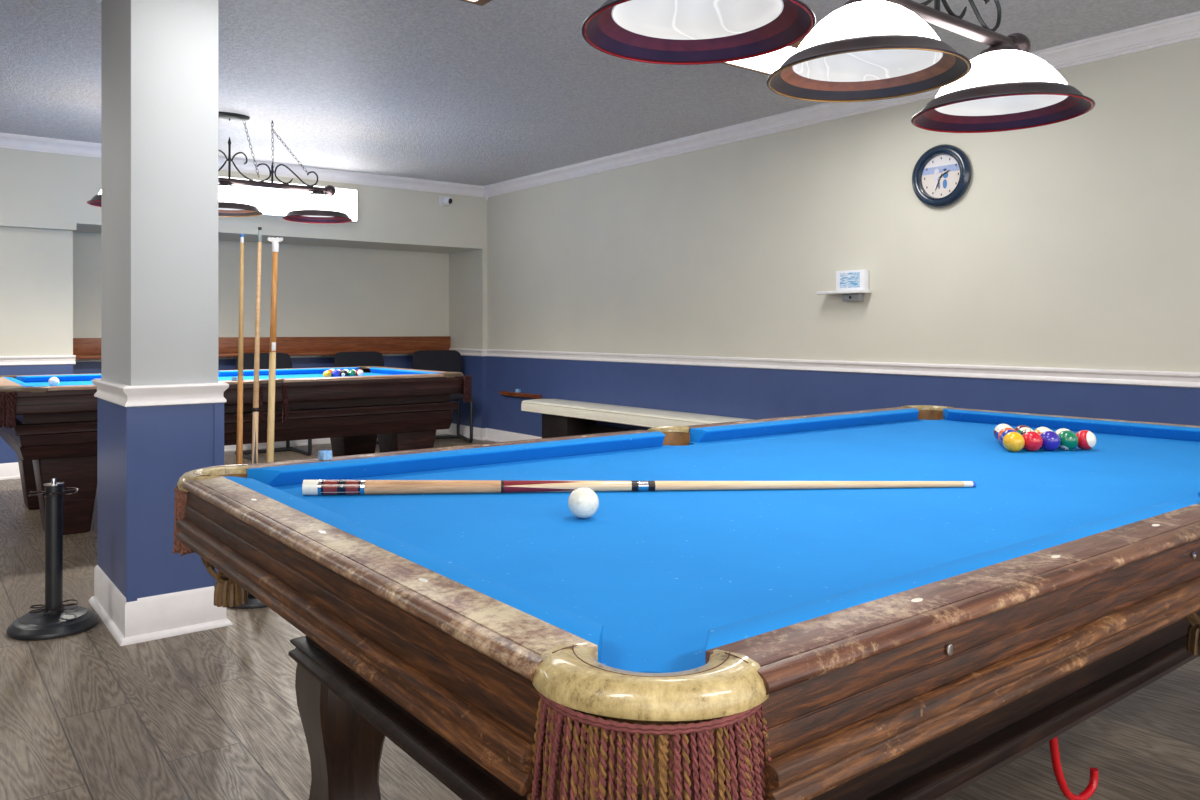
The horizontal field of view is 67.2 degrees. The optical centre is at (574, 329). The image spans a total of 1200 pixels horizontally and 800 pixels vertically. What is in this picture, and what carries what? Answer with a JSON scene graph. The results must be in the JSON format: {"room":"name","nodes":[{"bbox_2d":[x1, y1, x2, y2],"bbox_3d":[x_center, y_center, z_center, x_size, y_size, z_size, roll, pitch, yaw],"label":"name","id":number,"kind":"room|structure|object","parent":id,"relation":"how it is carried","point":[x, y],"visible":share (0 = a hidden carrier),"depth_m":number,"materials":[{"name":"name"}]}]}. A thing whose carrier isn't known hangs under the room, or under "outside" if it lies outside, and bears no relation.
{"room":"games hall","nodes":[
{"label":"games hall","id":0,"kind":"room"},
{"bbox_2d":[0,227,72,355],"bbox_3d":[-5.704,0.169,5.822,4.270,1.845,0.600,0,0,-37],"label":"wall pier","id":1,"kind":"object","parent":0,"point":[36,265],"visible":0.6,"depth_m":6.72,"materials":[{"name":"paint"}]},
{"bbox_2d":[0,462,19,479],"bbox_3d":[-5.511,1.032,5.573,4.280,0.118,0.028,0,0,-37],"label":"baseboard","id":2,"kind":"object","parent":1,"relation":"attached to","point":[7,470],"depth_m":6.60,"materials":[{"name":"white paint"}]},
{"bbox_2d":[0,364,72,463],"bbox_3d":[-5.520,0.617,5.578,4.270,0.712,0.010,0,0,-37],"label":"trim","id":3,"kind":"structure","parent":1,"relation":"attached to","point":[7,454],"depth_m":6.65,"materials":[{"name":"blue paint"}]},
{"bbox_2d":[0,355,75,365],"bbox_3d":[-5.510,0.227,5.576,4.285,0.071,0.026,0,0,-37],"label":"trim","id":4,"kind":"structure","parent":1,"relation":"attached to","point":[46,359],"depth_m":6.71,"materials":[{"name":"white paint"}]},
{"bbox_2d":[88,0,232,645],"bbox_3d":[-1.611,-0.159,3.486,0.468,2.500,0.740,0,0,-37],"label":"pillar","id":5,"kind":"structure","parent":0,"point":[159,394],"depth_m":3.26,"materials":[{"name":"paint"}]},
{"bbox_2d":[0,148,486,252],"bbox_3d":[-4.231,-1.081,6.877,7.893,0.655,0.680,0,0,-37],"label":"wall","id":6,"kind":"structure","parent":0,"point":[39,190],"depth_m":7.84,"materials":[{"name":"paint"}]},
{"bbox_2d":[0,132,485,196],"bbox_3d":[-3.999,-1.362,6.569,7.893,0.094,0.092,0,0,-37],"label":"trim","id":7,"kind":"structure","parent":6,"relation":"attached to","point":[7,140],"depth_m":7.75,"materials":[{"name":"white paint"}]},
{"bbox_2d":[232,184,311,216],"bbox_3d":[-2.570,-1.072,7.637,0.664,0.242,0.100,0,0,-37],"label":"wall light","id":8,"kind":"object","parent":6,"relation":"attached to","point":[271,202],"depth_m":7.60,"materials":[{"name":"white plastic"}]},
{"bbox_2d":[328,188,356,222],"bbox_3d":[-2.079,-1.101,8.006,0.259,0.299,0.100,0,0,-37],"label":"wall light","id":9,"kind":"object","parent":6,"relation":"attached to","point":[345,198],"depth_m":8.00,"materials":[{"name":"white plastic"}]},
{"bbox_2d":[439,195,451,206],"bbox_3d":[-1.230,-1.239,8.646,0.117,0.100,0.101,0,0,-37],"label":"security camera","id":10,"kind":"object","parent":6,"relation":"attached to","point":[446,200],"visible":1,"depth_m":8.63,"materials":[{"name":"white plastic"}]},
{"bbox_2d":[73,232,448,337],"bbox_3d":[-4.465,-0.159,7.189,7.893,2.500,0.100,0,0,-37],"label":"wall","id":11,"kind":"structure","parent":0,"point":[323,291],"depth_m":8.64,"materials":[{"name":"paint"}]},
{"bbox_2d":[73,356,412,373],"bbox_3d":[-2.746,0.617,8.411,3.570,0.712,0.010,0,0,-37],"label":"trim","id":12,"kind":"structure","parent":11,"relation":"attached to","point":[405,362],"depth_m":8.55,"materials":[{"name":"blue paint"}]},
{"bbox_2d":[75,353,412,361],"bbox_3d":[-2.741,0.227,8.405,3.570,0.071,0.026,0,0,-37],"label":"trim","id":13,"kind":"structure","parent":11,"relation":"attached to","point":[408,354],"depth_m":8.52,"materials":[{"name":"white paint"}]},
{"bbox_2d":[73,336,455,358],"bbox_3d":[-2.685,0.151,8.330,3.550,0.169,0.160,0,0,-37],"label":"wall ledge","id":14,"kind":"object","parent":11,"relation":"attached to","point":[83,348],"visible":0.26,"depth_m":8.56,"materials":[{"name":"brown wood"}]},
{"bbox_2d":[224,429,447,451],"bbox_3d":[-2.741,1.032,8.404,3.570,0.118,0.028,0,0,-37],"label":"baseboard","id":15,"kind":"structure","parent":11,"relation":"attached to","point":[442,431],"depth_m":8.47,"materials":[{"name":"white paint"}]},
{"bbox_2d":[449,249,486,348],"bbox_3d":[-1.097,0.144,9.231,0.053,1.895,0.680,0,0,-37],"label":"wall","id":16,"kind":"structure","parent":0,"point":[467,269],"depth_m":9.16,"materials":[{"name":"paint"}]},
{"bbox_2d":[449,348,480,355],"bbox_3d":[-1.128,0.227,9.207,0.026,0.071,0.680,0,0,-37],"label":"trim","id":17,"kind":"structure","parent":16,"relation":"attached to","point":[464,352],"depth_m":9.13,"materials":[{"name":"white paint"}]},
{"bbox_2d":[450,355,481,427],"bbox_3d":[-1.122,0.617,9.212,0.010,0.712,0.680,0,0,-37],"label":"trim","id":18,"kind":"structure","parent":16,"relation":"attached to","point":[471,365],"depth_m":9.07,"materials":[{"name":"blue paint"}]},
{"bbox_2d":[481,349,486,355],"bbox_3d":[-0.893,0.227,8.943,0.073,0.071,0.026,0,0,-37],"label":"trim","id":19,"kind":"structure","parent":16,"relation":"attached to","point":[483,351],"depth_m":8.93,"materials":[{"name":"white paint"}]},
{"bbox_2d":[482,356,486,427],"bbox_3d":[-0.893,0.617,8.952,0.063,0.712,0.010,0,0,-37],"label":"trim","id":20,"kind":"structure","parent":16,"relation":"attached to","point":[484,358],"depth_m":8.95,"materials":[{"name":"blue paint"}]},
{"bbox_2d":[0,0,1199,185],"bbox_3d":[-1.139,-1.459,2.759,8.093,0.100,11.180,0,0,-37],"label":"ceiling","id":21,"kind":"structure","parent":0,"point":[453,91],"depth_m":5.06,"materials":[{"name":"white paint"}]},
{"bbox_2d":[87,111,351,223],"bbox_3d":[-2.260,-1.087,5.907,1.658,0.644,0.468,0,0,-37],"label":"lamp","id":22,"kind":"object","parent":21,"relation":"hanging from","point":[317,207],"visible":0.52,"depth_m":6.07,"materials":[{"name":"black iron"},{"name":"burgundy red glass"},{"name":"white glass"}]},
{"bbox_2d":[460,0,491,5],"bbox_3d":[-0.745,-1.359,3.123,1.220,0.100,0.390,0,0,-37],"label":"ceiling light","id":23,"kind":"object","parent":21,"relation":"attached to","point":[477,2],"visible":1,"depth_m":3.60,"materials":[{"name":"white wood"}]},
{"bbox_2d":[722,37,804,74],"bbox_3d":[1.024,-1.359,4.415,1.220,0.100,0.390,0,0,-37],"label":"ceiling light","id":24,"kind":"object","parent":21,"relation":"attached to","point":[767,64],"visible":0.09,"depth_m":4.41,"materials":[{"name":"white plastic"}]},
{"bbox_2d":[728,46,796,73],"bbox_3d":[1.024,-1.321,4.415,1.130,0.016,0.354,0,0,-37],"label":"diffuser","id":25,"kind":"object","parent":24,"relation":"attached to","point":[769,63],"depth_m":4.41,"materials":[{"name":"white"}]},
{"bbox_2d":[581,0,1094,132],"bbox_3d":[0.723,-1.007,2.190,1.658,0.804,0.468,0,0,-37],"label":"lamp","id":26,"kind":"object","parent":21,"relation":"hanging from","point":[863,50],"visible":1,"depth_m":2.18,"materials":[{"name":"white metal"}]},
{"bbox_2d":[0,434,1199,799],"bbox_3d":[-1.139,1.141,2.759,8.093,0.100,11.180,0,0,-37],"label":"floor","id":27,"kind":"structure","parent":0,"point":[211,714],"depth_m":2.50,"materials":[{"name":"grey wood"}]},
{"bbox_2d":[6,478,98,640],"bbox_3d":[-1.913,0.818,3.315,0.296,0.547,0.296,0,0,-37],"label":"stand","id":28,"kind":"object","parent":27,"relation":"on","point":[57,619],"visible":1,"depth_m":3.29,"materials":[{"name":"black metal"}]},
{"bbox_2d":[0,366,471,534],"bbox_3d":[-2.213,0.689,5.856,2.760,0.804,1.584,0,0,-37],"label":"pool table","id":29,"kind":"object","parent":27,"relation":"on","point":[52,430],"visible":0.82,"depth_m":5.42,"materials":[{"name":"brown wood"}]},
{"bbox_2d":[4,377,33,386],"bbox_3d":[-3.170,0.312,5.135,0.052,0.041,1.127,0,0,-37],"label":"cushion","id":30,"kind":"object","parent":29,"relation":"on","point":[14,381],"depth_m":5.00,"materials":[{"name":"blue fabric"}]},
{"bbox_2d":[48,377,58,385],"bbox_3d":[-3.031,0.302,5.252,0.057,0.057,0.057,0,0,-37],"label":"cue ball","id":31,"kind":"object","parent":29,"relation":"on","point":[53,381],"visible":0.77,"depth_m":5.23,"materials":[{"name":"white plastic"}]},
{"bbox_2d":[16,374,100,382],"bbox_3d":[-3.066,0.312,5.978,1.084,0.041,0.052,0,0,-37],"label":"cushion","id":32,"kind":"object","parent":29,"relation":"on","point":[78,377],"depth_m":5.79,"materials":[{"name":"blue fabric"}]},
{"bbox_2d":[218,367,359,376],"bbox_3d":[-2.095,0.312,6.707,1.084,0.041,0.052,0,0,-37],"label":"table cloth","id":33,"kind":"object","parent":29,"relation":"on","point":[229,373],"depth_m":6.66,"materials":[{"name":"blue fabric"}]},
{"bbox_2d":[323,370,331,376],"bbox_3d":[-1.673,0.302,6.103,0.057,0.057,0.057,0,0,-12],"label":"ball","id":34,"kind":"object","parent":29,"relation":"on","point":[326,373],"visible":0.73,"depth_m":6.08,"materials":[{"name":"yellow plastic"}]},
{"bbox_2d":[332,370,339,376],"bbox_3d":[-1.627,0.302,6.138,0.057,0.057,0.057,0,0,-10],"label":"ball","id":35,"kind":"object","parent":29,"relation":"on","point":[335,373],"visible":0.83,"depth_m":6.12,"materials":[{"name":"blue plastic"}]},
{"bbox_2d":[340,370,347,375],"bbox_3d":[-1.580,0.302,6.173,0.057,0.057,0.057,0,0,-14],"label":"ball","id":36,"kind":"object","parent":29,"relation":"on","point":[343,372],"visible":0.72,"depth_m":6.15,"materials":[{"name":"plastic"}]},
{"bbox_2d":[348,370,355,375],"bbox_3d":[-1.534,0.302,6.208,0.057,0.057,0.057,0,0,-12],"label":"ball","id":37,"kind":"object","parent":29,"relation":"on","point":[350,372],"visible":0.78,"depth_m":6.19,"materials":[{"name":"green plastic"}]},
{"bbox_2d":[356,370,363,375],"bbox_3d":[-1.488,0.302,6.242,0.057,0.057,0.057,0,0,-8],"label":"ball","id":38,"kind":"object","parent":29,"relation":"on","point":[358,372],"visible":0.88,"depth_m":6.22,"materials":[{"name":"white plastic"}]},
{"bbox_2d":[282,373,437,378],"bbox_3d":[-1.361,0.312,5.729,1.084,0.041,0.052,0,0,-37],"label":"cushion","id":39,"kind":"object","parent":29,"relation":"on","point":[432,373],"depth_m":5.64,"materials":[{"name":"blue fabric"}]},
{"bbox_2d":[370,367,438,374],"bbox_3d":[-1.257,0.312,6.572,0.052,0.041,1.127,0,0,-37],"label":"cushion","id":40,"kind":"object","parent":29,"relation":"on","point":[374,370],"depth_m":6.65,"materials":[{"name":"blue fabric"}]},
{"bbox_2d":[228,595,266,608],"bbox_3d":[-1.290,0.818,3.674,0.296,0.547,0.296,0,0,-37],"label":"stand","id":41,"kind":"object","parent":27,"relation":"on","point":[253,603],"visible":0.02,"depth_m":3.54,"materials":[{"name":"black metal"}]},
{"bbox_2d":[236,234,243,463],"bbox_3d":[-1.326,0.330,3.573,0.031,1.419,0.031,1,0,-37],"label":"pool cue","id":42,"kind":"object","parent":41,"relation":"on","point":[239,444],"visible":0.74,"depth_m":3.57,"materials":[{"name":"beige wood"}]},
{"bbox_2d":[248,227,261,594],"bbox_3d":[-1.261,0.317,3.570,0.031,1.450,0.031,2,-1,-37],"label":"pool cue","id":43,"kind":"object","parent":41,"relation":"in","point":[254,455],"visible":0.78,"depth_m":3.56,"materials":[{"name":"brown wood"}]},
{"bbox_2d":[266,237,282,462],"bbox_3d":[-1.209,0.334,3.592,0.054,1.409,0.041,2,-1,-37],"label":"stick","id":44,"kind":"object","parent":41,"relation":"on","point":[275,241],"visible":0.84,"depth_m":3.59,"materials":[{"name":"brown wood"}]},
{"bbox_2d":[235,353,311,459],"bbox_3d":[-2.628,0.649,7.846,0.514,0.885,0.529,0,0,-37],"label":"chair","id":45,"kind":"object","parent":27,"relation":"on","point":[283,360],"visible":0.25,"depth_m":7.99,"materials":[{"name":"black fabric"}]},
{"bbox_2d":[334,351,383,443],"bbox_3d":[-1.900,0.649,8.342,0.514,0.885,0.529,0,0,-37],"label":"chair","id":46,"kind":"object","parent":27,"relation":"on","point":[372,358],"visible":0.08,"depth_m":8.50,"materials":[{"name":"black fabric"}]},
{"bbox_2d":[412,350,472,442],"bbox_3d":[-1.305,0.649,8.838,0.514,0.885,0.529,0,0,-20],"label":"chair","id":47,"kind":"object","parent":27,"relation":"on","point":[433,360],"visible":0.39,"depth_m":9.02,"materials":[{"name":"black fabric"}]},
{"bbox_2d":[481,428,486,439],"bbox_3d":[-0.892,1.032,8.942,0.073,0.118,0.028,0,0,-37],"label":"baseboard strip","id":48,"kind":"object","parent":27,"relation":"on","point":[483,430],"visible":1,"depth_m":8.93,"materials":[{"name":"white paint"}]},
{"bbox_2d":[521,399,753,437],"bbox_3d":[0.390,0.847,6.962,0.371,0.488,2.385,0,0,-37],"label":"bench","id":49,"kind":"object","parent":27,"relation":"on","point":[560,417],"visible":0.48,"depth_m":7.15,"materials":[{"name":"beige plastic"}]},
{"bbox_2d":[173,405,1199,799],"bbox_3d":[0.727,0.696,2.196,2.899,0.791,1.635,0,0,-37],"label":"pool table","id":50,"kind":"object","parent":27,"relation":"on","point":[850,643],"visible":0.99,"depth_m":1.31,"materials":[{"name":"blue fabric"}]},
{"bbox_2d":[318,450,331,459],"bbox_3d":[-0.588,0.294,2.125,0.023,0.021,0.023,0,0,39],"label":"cube","id":51,"kind":"object","parent":50,"relation":"on","point":[323,454],"visible":1,"depth_m":2.12,"materials":[{"name":"blue paper"}]},
{"bbox_2d":[223,476,602,662],"bbox_3d":[-0.336,0.326,1.395,0.052,0.041,1.262,0,0,-37],"label":"cushion","id":52,"kind":"object","parent":50,"relation":"on","point":[579,629],"depth_m":1.14,"materials":[{"name":"blue fabric"}]},
{"bbox_2d":[247,431,664,486],"bbox_3d":[-0.219,0.326,2.332,1.218,0.041,0.052,0,0,-37],"label":"cushion","id":53,"kind":"object","parent":50,"relation":"on","point":[416,463],"depth_m":2.25,"materials":[{"name":"blue fabric"}]},
{"bbox_2d":[568,487,598,518],"bbox_3d":[0.016,0.317,1.658,0.057,0.057,0.057,0,0,-37],"label":"cue ball","id":54,"kind":"object","parent":50,"relation":"on","point":[583,502],"visible":1,"depth_m":1.64,"materials":[{"name":"white plastic"}]},
{"bbox_2d":[302,480,975,494],"bbox_3d":[0.158,0.335,1.936,1.451,0.033,0.033,0,0,-4],"label":"pool cue","id":55,"kind":"object","parent":50,"relation":"on","point":[309,487],"visible":1,"depth_m":1.91,"materials":[{"name":"brown wood"}]},
{"bbox_2d":[690,408,918,441],"bbox_3d":[0.859,0.326,3.142,1.218,0.041,0.052,0,0,-37],"label":"cushion","id":56,"kind":"object","parent":50,"relation":"on","point":[792,426],"depth_m":3.05,"materials":[{"name":"blue fabric"}]},
{"bbox_2d":[705,502,1197,664],"bbox_3d":[0.597,0.326,1.247,1.218,0.041,0.052,0,0,-37],"label":"cushion","id":57,"kind":"object","parent":50,"relation":"on","point":[730,636],"depth_m":1.09,"materials":[{"name":"blue fabric"}]},
{"bbox_2d":[994,424,1010,438],"bbox_3d":[1.321,0.317,2.779,0.057,0.057,0.057,0,0,-14],"label":"ball","id":58,"kind":"object","parent":50,"relation":"on","point":[999,425],"visible":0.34,"depth_m":2.77,"materials":[{"name":"white plastic"}]},
{"bbox_2d":[996,426,1011,440],"bbox_3d":[1.302,0.317,2.724,0.057,0.057,0.057,0,0,-15],"label":"ball","id":59,"kind":"object","parent":50,"relation":"on","point":[1001,427],"visible":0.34,"depth_m":2.72,"materials":[{"name":"white plastic"}]},
{"bbox_2d":[998,428,1015,442],"bbox_3d":[1.283,0.317,2.670,0.057,0.057,0.057,0,0,-27],"label":"ball","id":60,"kind":"object","parent":50,"relation":"on","point":[1003,429],"visible":0.25,"depth_m":2.67,"materials":[{"name":"plastic"}]},
{"bbox_2d":[1000,430,1016,445],"bbox_3d":[1.264,0.317,2.615,0.057,0.057,0.057,0,0,-13],"label":"ball","id":61,"kind":"object","parent":50,"relation":"on","point":[1004,433],"visible":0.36,"depth_m":2.61,"materials":[{"name":"blue plastic"}]},
{"bbox_2d":[1003,432,1024,451],"bbox_3d":[1.245,0.317,2.560,0.057,0.057,0.057,0,0,-12],"label":"ball","id":62,"kind":"object","parent":50,"relation":"on","point":[1012,441],"visible":1,"depth_m":2.54,"materials":[{"name":"yellow plastic"}]},
{"bbox_2d":[1015,425,1029,430],"bbox_3d":[1.359,0.317,2.736,0.057,0.057,0.057,0,0,-11],"label":"ball","id":63,"kind":"object","parent":50,"relation":"on","point":[1020,426],"visible":0.12,"depth_m":2.73,"materials":[{"name":"plastic"}]},
{"bbox_2d":[1017,427,1032,432],"bbox_3d":[1.340,0.317,2.681,0.057,0.057,0.057,0,0,-12],"label":"ball","id":64,"kind":"object","parent":50,"relation":"on","point":[1022,428],"visible":0.23,"depth_m":2.67,"materials":[{"name":"white plastic"}]},
{"bbox_2d":[1020,429,1034,434],"bbox_3d":[1.321,0.317,2.626,0.057,0.057,0.057,0,0,-18],"label":"ball","id":65,"kind":"object","parent":50,"relation":"on","point":[1025,430],"visible":0.21,"depth_m":2.62,"materials":[{"name":"white plastic"}]},
{"bbox_2d":[1022,431,1042,450],"bbox_3d":[1.302,0.317,2.571,0.057,0.057,0.057,0,0,-12],"label":"ball","id":66,"kind":"object","parent":50,"relation":"on","point":[1033,440],"visible":0.89,"depth_m":2.55,"materials":[{"name":"red plastic"}]},
{"bbox_2d":[1034,427,1048,431],"bbox_3d":[1.397,0.317,2.692,0.057,0.057,0.057,0,0,-13],"label":"ball","id":67,"kind":"object","parent":50,"relation":"on","point":[1038,428],"visible":0.24,"depth_m":2.68,"materials":[{"name":"white plastic"}]},
{"bbox_2d":[1037,429,1053,434],"bbox_3d":[1.378,0.317,2.637,0.057,0.057,0.057,0,0,-8],"label":"ball","id":68,"kind":"object","parent":50,"relation":"on","point":[1040,432],"visible":0.26,"depth_m":2.63,"materials":[{"name":"white plastic"}]},
{"bbox_2d":[1041,431,1060,450],"bbox_3d":[1.359,0.317,2.582,0.057,0.057,0.057,0,0,-12],"label":"ball","id":69,"kind":"object","parent":50,"relation":"on","point":[1051,440],"visible":0.88,"depth_m":2.56,"materials":[{"name":"blue plastic"}]},
{"bbox_2d":[1055,428,1069,433],"bbox_3d":[1.434,0.317,2.648,0.057,0.057,0.057,0,0,-15],"label":"ball","id":70,"kind":"object","parent":50,"relation":"on","point":[1058,431],"visible":0.25,"depth_m":2.64,"materials":[{"name":"white plastic"}]},
{"bbox_2d":[1058,430,1078,449],"bbox_3d":[1.415,0.317,2.593,0.057,0.057,0.057,0,0,-12],"label":"ball","id":71,"kind":"object","parent":50,"relation":"on","point":[1069,439],"visible":0.92,"depth_m":2.57,"materials":[{"name":"green plastic"}]},
{"bbox_2d":[943,408,1199,441],"bbox_3d":[1.792,0.326,2.993,0.052,0.041,1.262,0,0,-37],"label":"cushion","id":72,"kind":"object","parent":50,"relation":"on","point":[1096,426],"depth_m":3.07,"materials":[{"name":"blue fabric"}]},
{"bbox_2d":[1049,737,1098,799],"bbox_3d":[1.060,0.859,1.921,0.218,0.315,0.017,0,0,-37],"label":"hook","id":73,"kind":"object","parent":50,"relation":"hanging from","point":[1091,787],"visible":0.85,"depth_m":1.89,"materials":[{"name":"red plastic"}]},
{"bbox_2d":[1076,430,1096,449],"bbox_3d":[1.472,0.317,2.604,0.057,0.057,0.057,0,0,-8],"label":"ball","id":74,"kind":"object","parent":50,"relation":"on","point":[1087,439],"visible":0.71,"depth_m":2.58,"materials":[{"name":"red plastic"}]},
{"bbox_2d":[487,38,1199,371],"bbox_3d":[2.027,-0.159,5.199,0.100,2.500,11.080,0,0,-37],"label":"wall","id":75,"kind":"structure","parent":0,"point":[1074,242],"depth_m":5.35,"materials":[{"name":"paint"}]},
{"bbox_2d":[483,192,488,200],"bbox_3d":[-0.887,-1.335,8.925,0.085,0.123,0.060,0,0,-37],"label":"trim","id":76,"kind":"structure","parent":75,"relation":"attached to","point":[486,196],"depth_m":8.92,"materials":[{"name":"white paint"}]},
{"bbox_2d":[448,423,541,441],"bbox_3d":[1.985,1.032,5.105,0.080,0.118,10.980,0,0,-37],"label":"baseboard","id":77,"kind":"structure","parent":75,"relation":"attached to","point":[494,435],"depth_m":8.86,"materials":[{"name":"white paint"}]},
{"bbox_2d":[499,391,541,398],"bbox_3d":[-0.514,0.606,8.443,0.048,0.036,0.660,0,0,-37],"label":"shelf","id":78,"kind":"object","parent":75,"relation":"attached to","point":[527,395],"visible":1,"depth_m":8.38,"materials":[{"name":"brown wood"}]},
{"bbox_2d":[484,11,1199,196],"bbox_3d":[2.184,-1.362,4.829,0.092,0.094,10.300,0,0,-37],"label":"trim","id":79,"kind":"structure","parent":75,"relation":"attached to","point":[1186,27],"depth_m":5.67,"materials":[{"name":"white paint"}]},
{"bbox_2d":[486,349,1199,387],"bbox_3d":[2.211,0.227,4.849,0.026,0.071,10.299,0,0,-37],"label":"trim","id":80,"kind":"structure","parent":75,"relation":"attached to","point":[1073,375],"depth_m":5.22,"materials":[{"name":"white paint"}]},
{"bbox_2d":[487,356,1199,436],"bbox_3d":[2.217,0.617,4.854,0.010,0.712,10.300,0,0,-37],"label":"wainscoting","id":81,"kind":"structure","parent":75,"relation":"attached to","point":[746,393],"depth_m":6.00,"materials":[{"name":"blue paint"}]},
{"bbox_2d":[817,290,871,300],"bbox_3d":[1.647,-0.208,5.526,0.115,0.064,0.320,0,0,-37],"label":"wall shelf","id":82,"kind":"object","parent":75,"relation":"attached to","point":[847,295],"visible":1,"depth_m":5.47,"materials":[{"name":"white plastic"}]},
{"bbox_2d":[836,270,868,290],"bbox_3d":[1.691,-0.301,5.502,0.058,0.122,0.198,0,0,-37],"label":"box","id":83,"kind":"object","parent":82,"relation":"on","point":[849,279],"visible":0.86,"depth_m":5.46,"materials":[{"name":"white cardboard"}]},
{"bbox_2d":[912,144,971,207],"bbox_3d":[2.046,-0.861,5.053,0.043,0.354,0.354,0,0,-37],"label":"wall clock","id":84,"kind":"object","parent":75,"relation":"attached to","point":[941,176],"visible":1,"depth_m":5.05,"materials":[{"name":"plastic"}]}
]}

